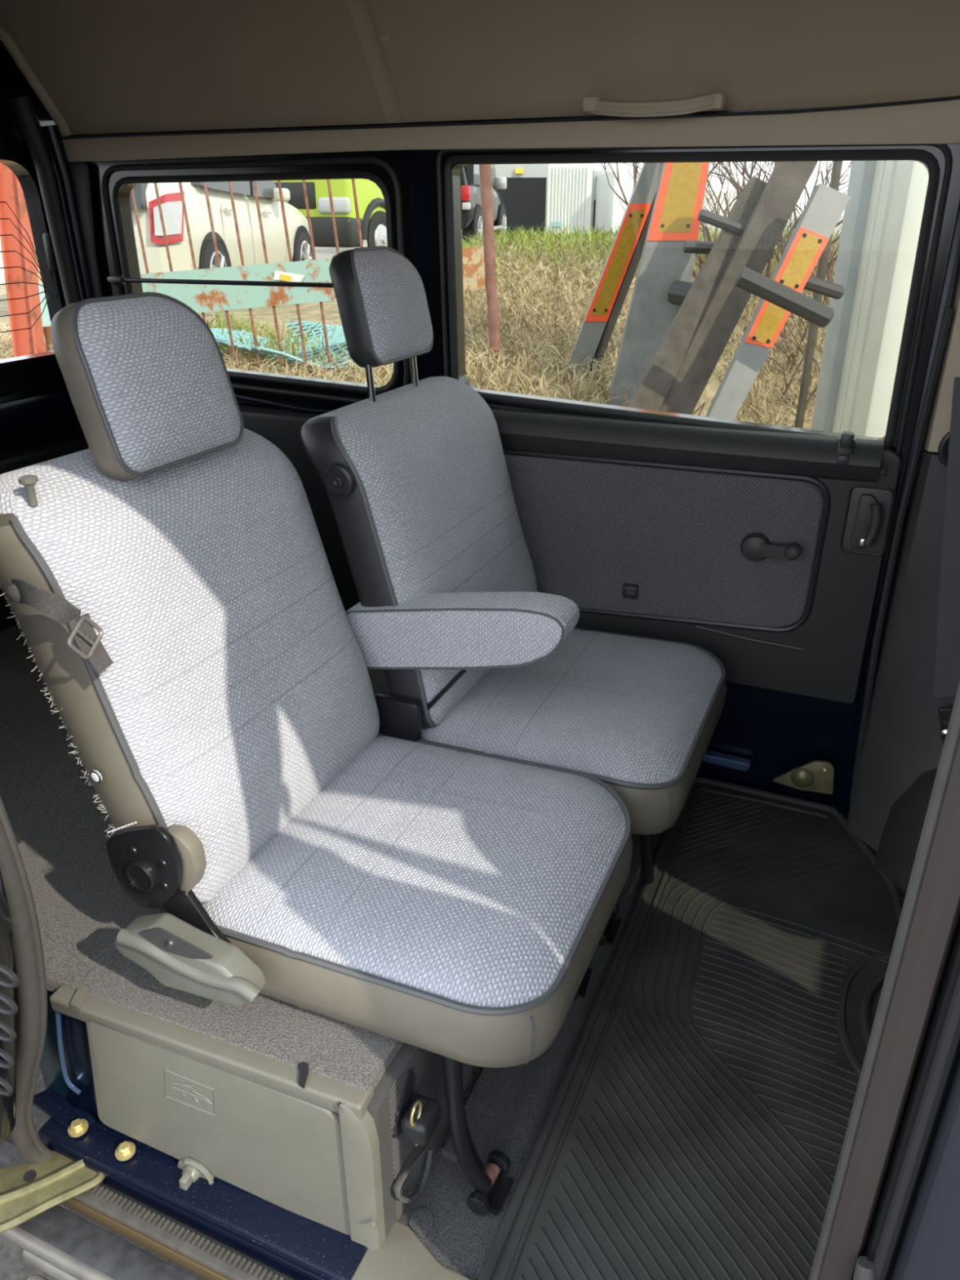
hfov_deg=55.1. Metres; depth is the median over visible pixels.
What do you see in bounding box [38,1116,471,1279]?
sill
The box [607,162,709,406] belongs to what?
beam
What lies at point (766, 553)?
door
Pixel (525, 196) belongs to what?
building
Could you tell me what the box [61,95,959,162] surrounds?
trim
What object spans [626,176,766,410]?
wooden beam
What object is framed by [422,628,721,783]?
seat cushion
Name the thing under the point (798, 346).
bush
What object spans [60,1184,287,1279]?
trim
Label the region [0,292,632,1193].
seat
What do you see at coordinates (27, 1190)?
door arm
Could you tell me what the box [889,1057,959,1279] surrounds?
door
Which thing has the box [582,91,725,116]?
handle
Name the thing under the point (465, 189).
tail lamp
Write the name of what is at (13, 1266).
ground
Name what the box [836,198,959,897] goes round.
wall
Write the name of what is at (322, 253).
floor
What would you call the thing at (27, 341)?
fence
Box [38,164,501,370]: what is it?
iron fence
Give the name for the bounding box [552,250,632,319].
bush
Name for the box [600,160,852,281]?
bare tree
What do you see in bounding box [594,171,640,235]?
box
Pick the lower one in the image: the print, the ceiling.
the print
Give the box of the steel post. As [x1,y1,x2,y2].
[34,245,53,351]
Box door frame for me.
[0,681,959,1279]
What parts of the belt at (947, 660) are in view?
anchor plate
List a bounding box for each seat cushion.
[202,735,626,1007]
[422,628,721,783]
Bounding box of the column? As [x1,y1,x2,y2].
[794,160,928,437]
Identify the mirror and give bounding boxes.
[271,188,290,201]
[494,177,506,189]
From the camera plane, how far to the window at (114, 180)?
1.89 m
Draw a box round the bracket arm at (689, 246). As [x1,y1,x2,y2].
[682,240,715,254]
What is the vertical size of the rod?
0.023 m
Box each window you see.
[0,124,65,391]
[93,150,419,409]
[274,182,315,208]
[427,143,959,472]
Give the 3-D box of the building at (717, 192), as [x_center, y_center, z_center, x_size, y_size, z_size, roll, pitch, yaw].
[11.450,-20.287,43.503,5.009,1.672,6.000,0,25,0]
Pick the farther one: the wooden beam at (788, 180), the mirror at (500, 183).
the mirror at (500, 183)
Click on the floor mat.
(694, 1126)
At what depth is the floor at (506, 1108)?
1.20 m
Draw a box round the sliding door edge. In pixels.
[0,870,19,1144]
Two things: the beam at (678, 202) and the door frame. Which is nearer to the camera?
the door frame
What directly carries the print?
attached to the iron fence at (479, 272)
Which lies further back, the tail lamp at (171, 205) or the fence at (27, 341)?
the tail lamp at (171, 205)
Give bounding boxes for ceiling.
[0,0,959,136]
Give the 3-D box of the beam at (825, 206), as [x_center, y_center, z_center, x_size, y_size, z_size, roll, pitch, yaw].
[1.064,-1.153,3.496,0.660,1.049,0.102,-12,28,-24]
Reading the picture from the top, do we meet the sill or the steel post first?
the steel post
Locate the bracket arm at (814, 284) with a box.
[803,275,844,299]
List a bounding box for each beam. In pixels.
[563,162,663,378]
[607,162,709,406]
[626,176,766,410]
[658,160,817,414]
[705,182,850,419]
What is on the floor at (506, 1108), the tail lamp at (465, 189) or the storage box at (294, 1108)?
the storage box at (294, 1108)
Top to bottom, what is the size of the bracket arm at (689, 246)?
0.060 m
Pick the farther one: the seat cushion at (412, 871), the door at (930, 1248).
the seat cushion at (412, 871)
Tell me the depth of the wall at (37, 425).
2.02 m
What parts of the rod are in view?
rod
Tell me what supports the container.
on the floor at (322, 253)
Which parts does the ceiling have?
headliner panel, headliner panel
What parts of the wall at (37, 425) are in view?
painted rail, tailgate trim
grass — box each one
[0,232,840,427]
[197,220,841,375]
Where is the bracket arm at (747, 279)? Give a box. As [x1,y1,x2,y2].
[734,266,834,328]
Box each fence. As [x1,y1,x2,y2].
[0,162,44,357]
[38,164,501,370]
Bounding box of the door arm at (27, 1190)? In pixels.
[0,1151,105,1233]
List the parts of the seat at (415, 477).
backrest, headrest post, backrest, headrest post, backrest, latch rod, leg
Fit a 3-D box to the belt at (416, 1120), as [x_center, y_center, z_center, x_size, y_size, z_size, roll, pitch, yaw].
[-0.068,0.592,1.076,0.041,0.204,0.089,11,27,21]
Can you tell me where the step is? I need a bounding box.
[0,1204,199,1279]
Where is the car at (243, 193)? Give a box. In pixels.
[0,180,313,285]
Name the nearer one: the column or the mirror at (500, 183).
the column
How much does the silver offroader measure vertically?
1.990 m
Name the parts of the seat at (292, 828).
backrest, backrest, recliner plate, recliner lever, recliner arm, backrest, armrest, leg, leg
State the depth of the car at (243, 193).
8.46 m
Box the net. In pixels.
[209,320,356,369]
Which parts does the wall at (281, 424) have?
trim, panel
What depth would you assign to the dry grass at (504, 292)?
5.41 m
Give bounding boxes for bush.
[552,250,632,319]
[704,179,840,407]
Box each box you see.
[0,624,478,1249]
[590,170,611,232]
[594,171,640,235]
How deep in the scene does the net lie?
5.40 m
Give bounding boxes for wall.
[0,40,93,631]
[59,122,408,612]
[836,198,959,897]
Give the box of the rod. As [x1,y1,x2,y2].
[106,274,333,288]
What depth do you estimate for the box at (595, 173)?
27.04 m
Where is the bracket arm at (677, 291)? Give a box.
[667,280,693,305]
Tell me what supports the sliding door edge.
attached to the door frame
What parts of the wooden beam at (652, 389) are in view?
bracket arm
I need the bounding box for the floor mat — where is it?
[477,777,902,1279]
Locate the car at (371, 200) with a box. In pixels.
[273,178,387,247]
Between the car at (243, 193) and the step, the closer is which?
the step
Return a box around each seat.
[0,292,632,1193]
[300,245,726,884]
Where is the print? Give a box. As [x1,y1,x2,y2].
[280,274,291,281]
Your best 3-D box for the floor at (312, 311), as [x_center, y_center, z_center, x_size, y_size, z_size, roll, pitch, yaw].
[0.000,-2.941,8.675,18.000,1.298,13.800,0,25,0]
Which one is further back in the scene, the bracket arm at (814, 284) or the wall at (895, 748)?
the bracket arm at (814, 284)
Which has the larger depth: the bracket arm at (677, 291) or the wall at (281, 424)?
the bracket arm at (677, 291)
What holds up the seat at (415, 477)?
on the floor mat
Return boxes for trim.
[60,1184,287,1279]
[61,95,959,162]
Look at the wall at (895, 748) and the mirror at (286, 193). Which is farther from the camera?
the mirror at (286, 193)
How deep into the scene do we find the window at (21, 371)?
2.04 m
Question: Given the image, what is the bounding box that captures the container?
[546,163,593,238]
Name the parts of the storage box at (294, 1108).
pictogram frame, turn knob, knob plate, lid, corner post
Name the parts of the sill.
sill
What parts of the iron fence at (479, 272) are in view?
plate, plate, post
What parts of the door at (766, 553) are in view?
trim panel, crank arm, crank knob, lock knob, handle, label plate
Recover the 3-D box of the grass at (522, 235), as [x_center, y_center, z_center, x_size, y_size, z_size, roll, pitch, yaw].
[1.135,-3.775,9.204,5.336,0.787,10.403,6,26,13]
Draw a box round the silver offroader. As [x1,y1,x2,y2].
[460,164,506,244]
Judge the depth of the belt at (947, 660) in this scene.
1.51 m
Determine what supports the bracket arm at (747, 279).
attached to the beam at (825, 206)
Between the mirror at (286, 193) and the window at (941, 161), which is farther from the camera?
the mirror at (286, 193)
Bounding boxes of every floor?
[0,258,835,429]
[314,215,843,259]
[397,813,905,1279]
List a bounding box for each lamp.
[148,191,184,244]
[461,185,471,209]
[515,168,523,173]
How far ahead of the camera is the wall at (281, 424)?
1.99 m
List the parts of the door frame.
post panel, teal post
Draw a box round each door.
[408,106,959,808]
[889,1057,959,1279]
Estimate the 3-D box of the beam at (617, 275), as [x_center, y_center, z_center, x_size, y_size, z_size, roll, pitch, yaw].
[0.563,-1.512,4.527,0.730,1.652,0.097,0,25,0]
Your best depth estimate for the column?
3.84 m
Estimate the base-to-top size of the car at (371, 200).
2.500 m
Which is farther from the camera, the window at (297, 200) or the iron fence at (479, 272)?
the window at (297, 200)
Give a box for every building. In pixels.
[492,164,548,235]
[699,190,794,226]
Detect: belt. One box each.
[392,1069,440,1203]
[933,377,959,746]
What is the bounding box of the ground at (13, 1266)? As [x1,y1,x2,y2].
[0,1066,205,1279]

